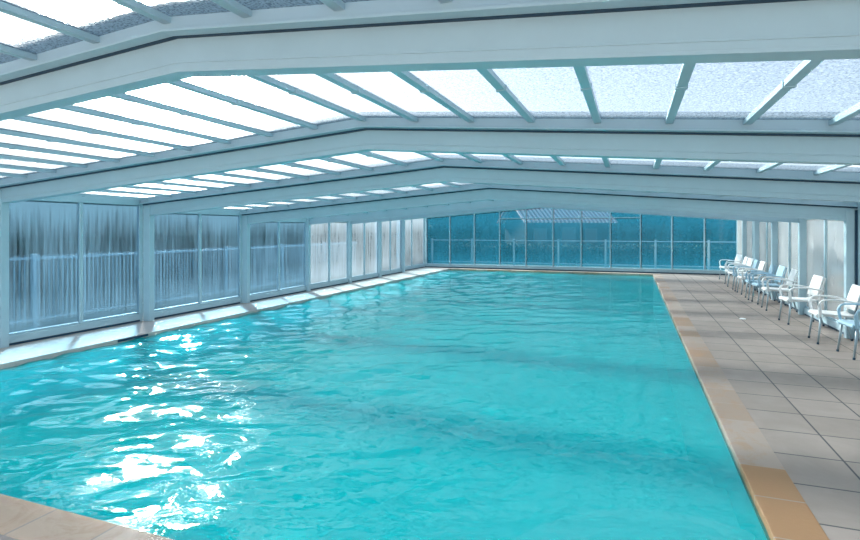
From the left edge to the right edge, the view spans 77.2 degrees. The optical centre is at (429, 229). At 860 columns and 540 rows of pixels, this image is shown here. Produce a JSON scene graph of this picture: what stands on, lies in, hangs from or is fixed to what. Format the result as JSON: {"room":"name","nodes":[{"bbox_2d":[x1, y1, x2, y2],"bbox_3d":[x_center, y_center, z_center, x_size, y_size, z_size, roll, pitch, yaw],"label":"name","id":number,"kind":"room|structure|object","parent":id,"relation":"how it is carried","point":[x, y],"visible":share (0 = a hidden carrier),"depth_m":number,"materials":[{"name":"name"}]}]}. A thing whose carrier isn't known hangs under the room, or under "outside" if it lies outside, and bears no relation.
{"room":"indoor swimming pool","nodes":[
{"label":"indoor swimming pool","id":0,"kind":"room"},
{"bbox_2d":[0,190,142,347],"bbox_3d":[-5.709,0.564,8.862,0.310,2.272,2.470,0,0,21],"label":"window frame","id":1,"kind":"structure","parent":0,"point":[7,339],"depth_m":8.64,"materials":[{"name":"white metal"}]},
{"bbox_2d":[9,200,78,332],"bbox_3d":[-6.006,0.544,8.400,0.001,2.012,1.112,0,0,21],"label":"window","id":2,"kind":"structure","parent":1,"relation":"in","point":[43,235],"depth_m":8.38,"materials":[{"name":"glass"}]},
{"bbox_2d":[83,203,138,320],"bbox_3d":[-5.601,0.544,9.475,0.001,2.012,1.112,0,0,21],"label":"window","id":3,"kind":"structure","parent":1,"relation":"in","point":[110,231],"depth_m":9.44,"materials":[{"name":"clear glass"}]},
{"bbox_2d":[143,205,241,320],"bbox_3d":[-4.744,0.625,11.229,0.310,2.150,2.640,0,0,21],"label":"wall","id":4,"kind":"structure","parent":0,"point":[149,314],"depth_m":10.62,"materials":[{"name":"white metal"}]},
{"bbox_2d":[154,213,197,309],"bbox_3d":[-5.055,0.605,10.727,0.001,1.890,1.197,0,0,21],"label":"window","id":5,"kind":"structure","parent":4,"relation":"in","point":[176,234],"depth_m":10.69,"materials":[{"name":"clear glass"}]},
{"bbox_2d":[202,214,238,301],"bbox_3d":[-4.621,0.605,11.881,0.001,1.890,1.197,0,0,21],"label":"window","id":6,"kind":"structure","parent":4,"relation":"in","point":[220,233],"depth_m":11.88,"materials":[{"name":"glass"}]},
{"bbox_2d":[242,216,310,302],"bbox_3d":[-3.768,0.688,13.677,0.310,2.024,2.630,0,0,21],"label":"wall","id":7,"kind":"structure","parent":0,"point":[247,297],"depth_m":13.45,"materials":[{"name":"white metal"}]},
{"bbox_2d":[250,222,277,293],"bbox_3d":[-4.082,0.668,13.171,0.001,1.764,1.177,0,0,21],"label":"window","id":8,"kind":"structure","parent":7,"relation":"in","point":[263,236],"depth_m":13.19,"materials":[{"name":"clear glass"}]},
{"bbox_2d":[280,222,304,288],"bbox_3d":[-3.655,0.668,14.306,0.001,1.764,1.177,0,0,21],"label":"window","id":9,"kind":"structure","parent":7,"relation":"in","point":[292,234],"depth_m":14.31,"materials":[{"name":"glass"}]},
{"bbox_2d":[311,221,351,289],"bbox_3d":[-2.981,0.669,16.068,0.160,2.061,2.400,0,0,21],"label":"wall","id":10,"kind":"structure","parent":0,"point":[348,279],"depth_m":17.07,"materials":[{"name":"white metal"}]},
{"bbox_2d":[311,224,327,283],"bbox_3d":[-3.217,0.649,15.554,0.001,1.801,1.087,0,0,21],"label":"window","id":11,"kind":"structure","parent":10,"relation":"in","point":[324,274],"depth_m":15.60,"materials":[{"name":"white glass"}]},
{"bbox_2d":[330,222,346,280],"bbox_3d":[-2.821,0.649,16.605,0.001,1.801,1.087,0,0,21],"label":"window","id":12,"kind":"structure","parent":10,"relation":"in","point":[335,274],"depth_m":16.61,"materials":[{"name":"white glass"}]},
{"bbox_2d":[352,222,381,281],"bbox_3d":[-2.199,0.616,18.258,0.160,2.168,2.250,0,0,21],"label":"wall","id":13,"kind":"structure","parent":0,"point":[379,224],"depth_m":19.19,"materials":[{"name":"white metal"}]},
{"bbox_2d":[352,223,363,276],"bbox_3d":[-2.422,0.596,17.779,0.001,1.908,1.012,0,0,21],"label":"window","id":14,"kind":"structure","parent":13,"relation":"in","point":[355,271],"depth_m":17.87,"materials":[{"name":"white glass"}]},
{"bbox_2d":[365,222,376,273],"bbox_3d":[-2.053,0.596,18.760,0.001,1.908,1.012,0,0,21],"label":"window","id":15,"kind":"structure","parent":13,"relation":"in","point":[373,269],"depth_m":18.86,"materials":[{"name":"glass"}]},
{"bbox_2d":[0,271,766,539],"bbox_3d":[1.169,2.600,12.660,8.788,1.600,20.580,0,0,21],"label":"swimming pool","id":16,"kind":"object","parent":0,"point":[264,453],"visible":0.62,"depth_m":8.79,"materials":[{"name":"teal liquid"}]},
{"bbox_2d":[0,494,173,539],"bbox_3d":[-2.427,1.748,3.179,8.238,0.104,0.300,0,0,21],"label":"pool coping","id":17,"kind":"object","parent":16,"relation":"on","point":[20,519],"visible":1,"depth_m":3.08,"materials":[{"name":"stone"}]},
{"bbox_2d":[0,269,449,371],"bbox_3d":[-2.686,1.748,14.111,0.050,0.104,19.980,0,0,21],"label":"pool coping","id":18,"kind":"object","parent":16,"relation":"on","point":[75,351],"visible":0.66,"depth_m":9.25,"materials":[{"name":"stone"}]},
{"bbox_2d":[118,334,147,341],"bbox_3d":[-4.731,1.726,8.592,0.014,0.036,0.550,0,0,21],"label":"skimmer","id":19,"kind":"object","parent":18,"relation":"attached to","point":[144,335],"visible":1,"depth_m":8.57,"materials":[{"name":"black plastic"}]},
{"bbox_2d":[0,270,682,435],"bbox_3d":[1.169,2.467,12.660,8.228,1.506,20.020,0,0,21],"label":"pool water","id":20,"kind":"object","parent":16,"relation":"on","point":[640,280],"visible":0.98,"depth_m":14.56,"materials":[{"name":"teal liquid"}]},
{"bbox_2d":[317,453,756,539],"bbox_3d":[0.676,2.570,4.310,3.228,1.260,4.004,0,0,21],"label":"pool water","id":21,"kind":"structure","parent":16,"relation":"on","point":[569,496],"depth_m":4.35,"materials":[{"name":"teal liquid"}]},
{"bbox_2d":[449,268,652,275],"bbox_3d":[4.714,1.748,22.149,8.238,0.104,0.280,0,0,21],"label":"pool coping","id":22,"kind":"object","parent":16,"relation":"on","point":[457,269],"visible":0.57,"depth_m":21.89,"materials":[{"name":"stone"}]},
{"bbox_2d":[653,274,828,539],"bbox_3d":[5.129,1.748,11.159,0.282,0.104,20.560,0,0,21],"label":"pool coping","id":23,"kind":"object","parent":16,"relation":"on","point":[782,513],"visible":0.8,"depth_m":4.14,"materials":[{"name":"stone"}]},
{"bbox_2d":[375,220,404,275],"bbox_3d":[-1.482,0.565,20.446,0.160,2.270,2.350,0,0,21],"label":"wall","id":24,"kind":"structure","parent":0,"point":[402,222],"depth_m":21.43,"materials":[{"name":"white metal"}]},
{"bbox_2d":[382,221,389,270],"bbox_3d":[-1.714,0.545,19.943,0.001,2.010,1.062,0,0,21],"label":"window","id":25,"kind":"structure","parent":24,"relation":"in","point":[386,264],"depth_m":20.17,"materials":[{"name":"white glass"}]},
{"bbox_2d":[391,220,400,269],"bbox_3d":[-1.328,0.545,20.971,0.001,2.010,1.062,0,0,21],"label":"window","id":26,"kind":"structure","parent":24,"relation":"in","point":[393,223],"depth_m":20.85,"materials":[{"name":"glass"}]},
{"bbox_2d":[0,0,807,84],"bbox_3d":[-1.992,-1.015,2.117,12.280,0.820,2.561,0,0,21],"label":"ceiling","id":27,"kind":"structure","parent":0,"point":[38,37],"depth_m":3.00,"materials":[{"name":"white metal"}]},
{"bbox_2d":[396,218,424,270],"bbox_3d":[-0.790,0.514,23.044,0.085,2.372,3.000,0,0,21],"label":"wall","id":28,"kind":"structure","parent":0,"point":[411,266],"depth_m":23.01,"materials":[{"name":"white metal"}]},
{"bbox_2d":[399,220,410,265],"bbox_3d":[-1.045,0.494,22.376,0.001,2.113,1.387,0,0,21],"label":"window","id":29,"kind":"structure","parent":28,"relation":"in","point":[407,222],"depth_m":22.64,"materials":[{"name":"clear glass"}]},
{"bbox_2d":[412,218,422,264],"bbox_3d":[-0.543,0.494,23.708,0.001,2.113,1.387,0,0,21],"label":"window","id":30,"kind":"structure","parent":28,"relation":"in","point":[419,222],"depth_m":23.69,"materials":[{"name":"glass"}]},
{"bbox_2d":[0,0,859,188],"bbox_3d":[-1.101,-0.864,4.485,12.100,0.727,2.541,0,0,21],"label":"ceiling","id":31,"kind":"structure","parent":0,"point":[792,68],"depth_m":3.69,"materials":[{"name":"white metal"}]},
{"bbox_2d":[0,130,859,204],"bbox_3d":[-0.222,-0.741,6.820,12.040,0.724,2.491,0,0,21],"label":"ceiling","id":32,"kind":"structure","parent":0,"point":[367,153],"depth_m":6.31,"materials":[{"name":"white metal"}]},
{"bbox_2d":[0,267,859,539],"bbox_3d":[1.482,1.770,11.035,13.600,0.140,24.700,0,0,21],"label":"floor","id":33,"kind":"structure","parent":0,"point":[803,395],"depth_m":6.74,"materials":[{"name":"beige tile"}]},
{"bbox_2d":[719,254,741,278],"bbox_3d":[10.178,1.265,18.184,0.615,0.878,0.603,0,0,8],"label":"armchair","id":34,"kind":"object","parent":33,"relation":"on","point":[738,257],"visible":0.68,"depth_m":18.23,"materials":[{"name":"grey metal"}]},
{"bbox_2d":[724,256,747,284],"bbox_3d":[9.449,1.265,16.585,0.615,0.878,0.603,0,0,21],"label":"armchair","id":35,"kind":"object","parent":33,"relation":"on","point":[745,258],"visible":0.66,"depth_m":16.64,"materials":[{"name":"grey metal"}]},
{"bbox_2d":[727,258,753,286],"bbox_3d":[9.104,1.265,15.755,0.615,0.878,0.603,0,0,15],"label":"armchair","id":36,"kind":"object","parent":33,"relation":"on","point":[750,260],"visible":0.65,"depth_m":15.80,"materials":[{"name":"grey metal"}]},
{"bbox_2d":[732,259,759,291],"bbox_3d":[8.776,1.265,14.967,0.615,0.878,0.603,0,0,23],"label":"armchair","id":37,"kind":"object","parent":33,"relation":"on","point":[734,274],"visible":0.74,"depth_m":14.92,"materials":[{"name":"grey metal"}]},
{"bbox_2d":[737,261,766,294],"bbox_3d":[8.521,1.265,14.263,0.615,0.878,0.603,0,0,19],"label":"armchair","id":38,"kind":"object","parent":33,"relation":"on","point":[762,263],"visible":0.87,"depth_m":14.17,"materials":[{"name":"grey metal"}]},
{"bbox_2d":[745,265,776,300],"bbox_3d":[8.070,1.265,13.149,0.615,0.878,0.603,0,0,23],"label":"armchair","id":39,"kind":"object","parent":33,"relation":"on","point":[748,279],"visible":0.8,"depth_m":13.04,"materials":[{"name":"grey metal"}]},
{"bbox_2d":[751,265,786,305],"bbox_3d":[7.808,1.265,12.395,0.615,0.878,0.603,0,0,18],"label":"armchair","id":40,"kind":"object","parent":33,"relation":"on","point":[781,269],"visible":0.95,"depth_m":12.34,"materials":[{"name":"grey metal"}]},
{"bbox_2d":[761,269,797,311],"bbox_3d":[7.418,1.265,11.418,0.615,0.878,0.603,0,0,22],"label":"armchair","id":41,"kind":"object","parent":33,"relation":"on","point":[790,280],"visible":0.89,"depth_m":11.32,"materials":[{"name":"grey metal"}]},
{"bbox_2d":[778,275,825,325],"bbox_3d":[6.765,1.265,9.796,0.615,0.878,0.603,0,0,17],"label":"armchair","id":42,"kind":"object","parent":33,"relation":"on","point":[816,282],"visible":0.91,"depth_m":9.72,"materials":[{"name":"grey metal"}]},
{"bbox_2d":[808,284,859,344],"bbox_3d":[6.121,1.265,8.113,0.615,0.878,0.603,0,0,23],"label":"armchair","id":43,"kind":"object","parent":33,"relation":"on","point":[853,296],"visible":0.9,"depth_m":8.08,"materials":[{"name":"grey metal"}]},
{"bbox_2d":[836,303,859,359],"bbox_3d":[5.890,1.265,7.187,0.615,0.878,0.603,0,0,18],"label":"armchair","id":44,"kind":"object","parent":33,"relation":"on","point":[855,323],"visible":1,"depth_m":7.28,"materials":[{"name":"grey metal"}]},
{"bbox_2d":[381,207,533,221],"bbox_3d":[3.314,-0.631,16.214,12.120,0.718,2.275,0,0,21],"label":"ceiling","id":45,"kind":"structure","parent":0,"point":[533,207],"depth_m":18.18,"materials":[{"name":"white metal"}]},
{"bbox_2d":[143,168,859,215],"bbox_3d":[0.678,-0.616,9.211,11.900,0.719,2.661,0,0,21],"label":"ceiling","id":46,"kind":"structure","parent":0,"point":[440,180],"depth_m":8.32,"materials":[{"name":"white metal"}]},
{"bbox_2d":[243,189,856,224],"bbox_3d":[2.031,-0.504,12.805,11.920,0.752,5.061,0,0,21],"label":"ceiling","id":47,"kind":"structure","parent":0,"point":[487,198],"depth_m":10.98,"materials":[{"name":"white metal"}]},
{"bbox_2d":[425,208,731,274],"bbox_3d":[5.641,0.265,22.297,12.610,2.870,0.090,0,0,21],"label":"wall","id":48,"kind":"structure","parent":0,"point":[554,268],"depth_m":22.16,"materials":[{"name":"white metal"}]},
{"bbox_2d":[427,216,448,263],"bbox_3d":[0.357,0.463,24.291,1.094,2.155,0.001,0,0,21],"label":"window","id":49,"kind":"structure","parent":48,"relation":"in","point":[441,221],"depth_m":24.28,"materials":[{"name":"glass"}]},
{"bbox_2d":[450,214,473,263],"bbox_3d":[1.419,0.418,23.892,1.094,2.243,0.001,0,0,21],"label":"window","id":50,"kind":"structure","parent":48,"relation":"in","point":[459,220],"depth_m":23.90,"materials":[{"name":"blue glass"}]},
{"bbox_2d":[475,212,498,264],"bbox_3d":[2.481,0.374,23.492,1.094,2.332,0.001,0,0,21],"label":"window","id":51,"kind":"structure","parent":48,"relation":"in","point":[485,220],"depth_m":23.46,"materials":[{"name":"blue glass"}]},
{"bbox_2d":[500,209,524,265],"bbox_3d":[3.543,0.330,23.092,1.094,2.420,0.001,0,0,21],"label":"window","id":52,"kind":"structure","parent":48,"relation":"in","point":[509,223],"depth_m":23.08,"materials":[{"name":"glass"}]},
{"bbox_2d":[526,208,551,265],"bbox_3d":[4.604,0.286,22.693,1.094,2.509,0.001,0,0,21],"label":"window","id":53,"kind":"structure","parent":48,"relation":"in","point":[535,212],"depth_m":22.68,"materials":[{"name":"glass"}]},
{"bbox_2d":[554,209,579,266],"bbox_3d":[5.666,0.284,22.293,1.094,2.512,0.001,0,0,21],"label":"window","id":54,"kind":"structure","parent":48,"relation":"in","point":[571,224],"depth_m":22.31,"materials":[{"name":"blue glass"}]},
{"bbox_2d":[582,211,609,267],"bbox_3d":[6.728,0.290,21.893,1.094,2.500,0.001,0,0,21],"label":"window","id":55,"kind":"structure","parent":48,"relation":"in","point":[603,262],"depth_m":21.88,"materials":[{"name":"glass"}]},
{"bbox_2d":[611,212,639,267],"bbox_3d":[7.790,0.334,21.494,1.094,2.411,0.001,0,0,21],"label":"window","id":56,"kind":"structure","parent":48,"relation":"in","point":[629,223],"depth_m":21.47,"materials":[{"name":"glass"}]},
{"bbox_2d":[641,214,670,268],"bbox_3d":[8.852,0.379,21.094,1.094,2.323,0.001,0,0,21],"label":"window","id":57,"kind":"structure","parent":48,"relation":"in","point":[646,220],"depth_m":21.09,"materials":[{"name":"glass"}]},
{"bbox_2d":[673,216,703,269],"bbox_3d":[9.913,0.423,20.694,1.094,2.234,0.001,0,0,21],"label":"window","id":58,"kind":"structure","parent":48,"relation":"in","point":[678,222],"depth_m":20.70,"materials":[{"name":"blue glass"}]},
{"bbox_2d":[705,218,735,269],"bbox_3d":[10.975,0.467,20.295,1.094,2.146,0.001,0,0,21],"label":"window","id":59,"kind":"structure","parent":48,"relation":"in","point":[728,225],"depth_m":20.33,"materials":[{"name":"blue glass"}]},
{"bbox_2d":[736,220,737,269],"bbox_3d":[10.903,0.514,18.642,0.085,2.372,3.000,0,0,21],"label":"wall","id":60,"kind":"structure","parent":0,"point":[736,220],"depth_m":19.98,"materials":[{"name":"white metal"}]},
{"bbox_2d":[738,220,741,269],"bbox_3d":[11.155,0.494,19.304,0.001,2.113,1.387,0,0,21],"label":"window","id":61,"kind":"structure","parent":60,"relation":"in","point":[739,222],"depth_m":19.44,"materials":[{"name":"white glass"}]},
{"bbox_2d":[742,221,753,285],"bbox_3d":[9.711,0.565,16.233,0.160,2.270,2.350,0,0,21],"label":"wall","id":62,"kind":"structure","parent":0,"point":[744,223],"depth_m":17.23,"materials":[{"name":"white metal"}]},
{"bbox_2d":[747,221,751,272],"bbox_3d":[9.941,0.545,16.730,0.001,2.010,1.062,0,0,21],"label":"window","id":63,"kind":"structure","parent":62,"relation":"in","point":[749,223],"depth_m":16.81,"materials":[{"name":"white glass"}]},
{"bbox_2d":[754,221,797,310],"bbox_3d":[8.366,0.616,12.999,0.200,2.168,4.650,0,0,21],"label":"wall","id":64,"kind":"structure","parent":0,"point":[774,225],"depth_m":12.99,"materials":[{"name":"white metal"}]},
{"bbox_2d":[759,222,765,286],"bbox_3d":[9.028,0.596,14.589,0.001,1.908,1.012,0,0,21],"label":"window","id":65,"kind":"structure","parent":64,"relation":"in","point":[762,225],"depth_m":14.68,"materials":[{"name":"glass"}]},
{"bbox_2d":[768,222,770,281],"bbox_3d":[8.659,0.596,13.608,0.001,1.908,1.012,0,0,21],"label":"window","id":66,"kind":"structure","parent":64,"relation":"in","point":[769,223],"depth_m":13.93,"materials":[{"name":"white glass"}]},
{"bbox_2d":[778,222,787,295],"bbox_3d":[8.185,0.649,12.462,0.001,1.801,1.087,0,0,21],"label":"window","id":67,"kind":"structure","parent":64,"relation":"in","point":[782,226],"depth_m":12.48,"materials":[{"name":"glass"}]},
{"bbox_2d":[791,223,797,296],"bbox_3d":[7.789,0.649,11.411,0.001,1.801,1.087,0,0,21],"label":"window","id":68,"kind":"structure","parent":64,"relation":"in","point":[794,226],"depth_m":11.63,"materials":[{"name":"glass"}]},
{"bbox_2d":[798,209,857,338],"bbox_3d":[6.962,0.688,9.626,0.310,2.024,2.652,0,0,21],"label":"wall","id":69,"kind":"structure","parent":0,"point":[851,223],"depth_m":8.75,"materials":[{"name":"white metal"}]},
{"bbox_2d":[807,219,823,309],"bbox_3d":[7.295,0.668,10.184,0.001,1.764,1.177,0,0,21],"label":"window","id":70,"kind":"structure","parent":69,"relation":"in","point":[815,227],"depth_m":10.20,"materials":[{"name":"clear glass"}]},
{"bbox_2d":[827,220,843,319],"bbox_3d":[6.868,0.668,9.049,0.001,1.764,1.177,0,0,21],"label":"window","id":71,"kind":"structure","parent":69,"relation":"in","point":[835,229],"depth_m":9.20,"materials":[{"name":"clear glass"}]},
{"bbox_2d":[857,202,859,339],"bbox_3d":[6.081,0.625,7.143,0.310,2.150,2.662,0,0,21],"label":"wall","id":72,"kind":"structure","parent":0,"point":[858,208],"depth_m":8.29,"materials":[{"name":"white metal"}]},
{"label":"outside","id":73,"kind":"structure","parent":0,"visible":0},
{"bbox_2d":[312,260,684,277],"bbox_3d":[15.588,2.010,41.413,120.000,0.380,91.500,0,0,21],"label":"ground","id":74,"kind":"structure","parent":73,"point":[408,261],"depth_m":25.93,"materials":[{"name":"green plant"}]},
{"bbox_2d":[311,243,323,276],"bbox_3d":[-4.168,1.130,17.740,0.080,1.380,2.450,0,0,21],"label":"picket fence","id":75,"kind":"object","parent":74,"relation":"on","point":[313,244],"visible":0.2,"depth_m":18.47,"materials":[{"name":"white paint"}]},
{"bbox_2d":[322,241,356,274],"bbox_3d":[-3.305,1.130,20.033,0.080,1.380,2.450,0,0,21],"label":"picket fence","id":76,"kind":"object","parent":74,"relation":"on","point":[324,247],"visible":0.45,"depth_m":19.66,"materials":[{"name":"white paint"}]},
{"bbox_2d":[311,223,432,272],"bbox_3d":[-6.359,0.004,20.577,2.208,3.632,32.225,0,0,21],"label":"hedge","id":77,"kind":"object","parent":74,"relation":"on","point":[317,236],"visible":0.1,"depth_m":26.64,"materials":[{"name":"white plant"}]},
{"bbox_2d":[431,238,470,261],"bbox_3d":[1.078,1.135,27.589,2.140,1.370,0.080,0,0,21],"label":"picket fence","id":78,"kind":"object","parent":74,"relation":"on","point":[431,238],"visible":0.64,"depth_m":27.91,"materials":[{"name":"white metal"}]},
{"bbox_2d":[471,239,512,262],"bbox_3d":[3.081,1.135,26.835,2.140,1.370,0.080,0,0,21],"label":"picket fence","id":79,"kind":"object","parent":74,"relation":"on","point":[472,240],"visible":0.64,"depth_m":27.15,"materials":[{"name":"white metal"}]},
{"bbox_2d":[513,239,556,263],"bbox_3d":[5.084,1.135,26.081,2.140,1.370,0.080,0,0,21],"label":"picket fence","id":80,"kind":"object","parent":74,"relation":"on","point":[514,240],"visible":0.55,"depth_m":26.36,"materials":[{"name":"white metal"}]},
{"bbox_2d":[505,222,607,247],"bbox_3d":[8.448,-0.085,36.354,6.600,3.810,4.600,0,0,-14],"label":"house","id":81,"kind":"structure","parent":74,"relation":"on","point":[589,235],"depth_m":34.77,"materials":[{"name":"ceramic"}]},
{"bbox_2d":[412,242,735,265],"bbox_3d":[7.066,1.258,28.870,17.051,1.191,1.536,0,0,21],"label":"fence","id":82,"kind":"object","parent":74,"relation":"on","point":[631,251],"visible":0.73,"depth_m":28.16,"materials":[{"name":"green plant"}]},
{"bbox_2d":[557,239,604,263],"bbox_3d":[7.086,1.135,25.327,2.140,1.370,0.080,0,0,21],"label":"picket fence","id":83,"kind":"object","parent":74,"relation":"on","point":[558,240],"visible":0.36,"depth_m":25.65,"materials":[{"name":"white metal"}]},
{"bbox_2d":[427,221,735,249],"bbox_3d":[11.372,-1.068,41.662,52.301,5.777,2.457,0,0,21],"label":"hedge","id":84,"kind":"object","parent":74,"relation":"on","point":[439,235],"visible":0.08,"depth_m":39.46,"materials":[{"name":"green plant"}]},
{"bbox_2d":[605,239,654,253],"bbox_3d":[9.089,1.135,24.573,2.140,1.370,0.080,0,0,21],"label":"picket fence","id":85,"kind":"object","parent":74,"relation":"on","point":[605,239],"visible":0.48,"depth_m":24.64,"materials":[{"name":"white metal"}]},
{"bbox_2d":[655,240,707,266],"bbox_3d":[11.092,1.135,23.820,2.140,1.370,0.080,0,0,21],"label":"picket fence","id":86,"kind":"object","parent":74,"relation":"on","point":[655,240],"visible":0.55,"depth_m":24.02,"materials":[{"name":"white metal"}]},
{"bbox_2d":[708,240,735,266],"bbox_3d":[13.095,1.135,23.066,2.140,1.370,0.080,0,0,21],"label":"picket fence","id":87,"kind":"object","parent":74,"relation":"on","point":[709,241],"visible":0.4,"depth_m":23.38,"materials":[{"name":"white metal"}]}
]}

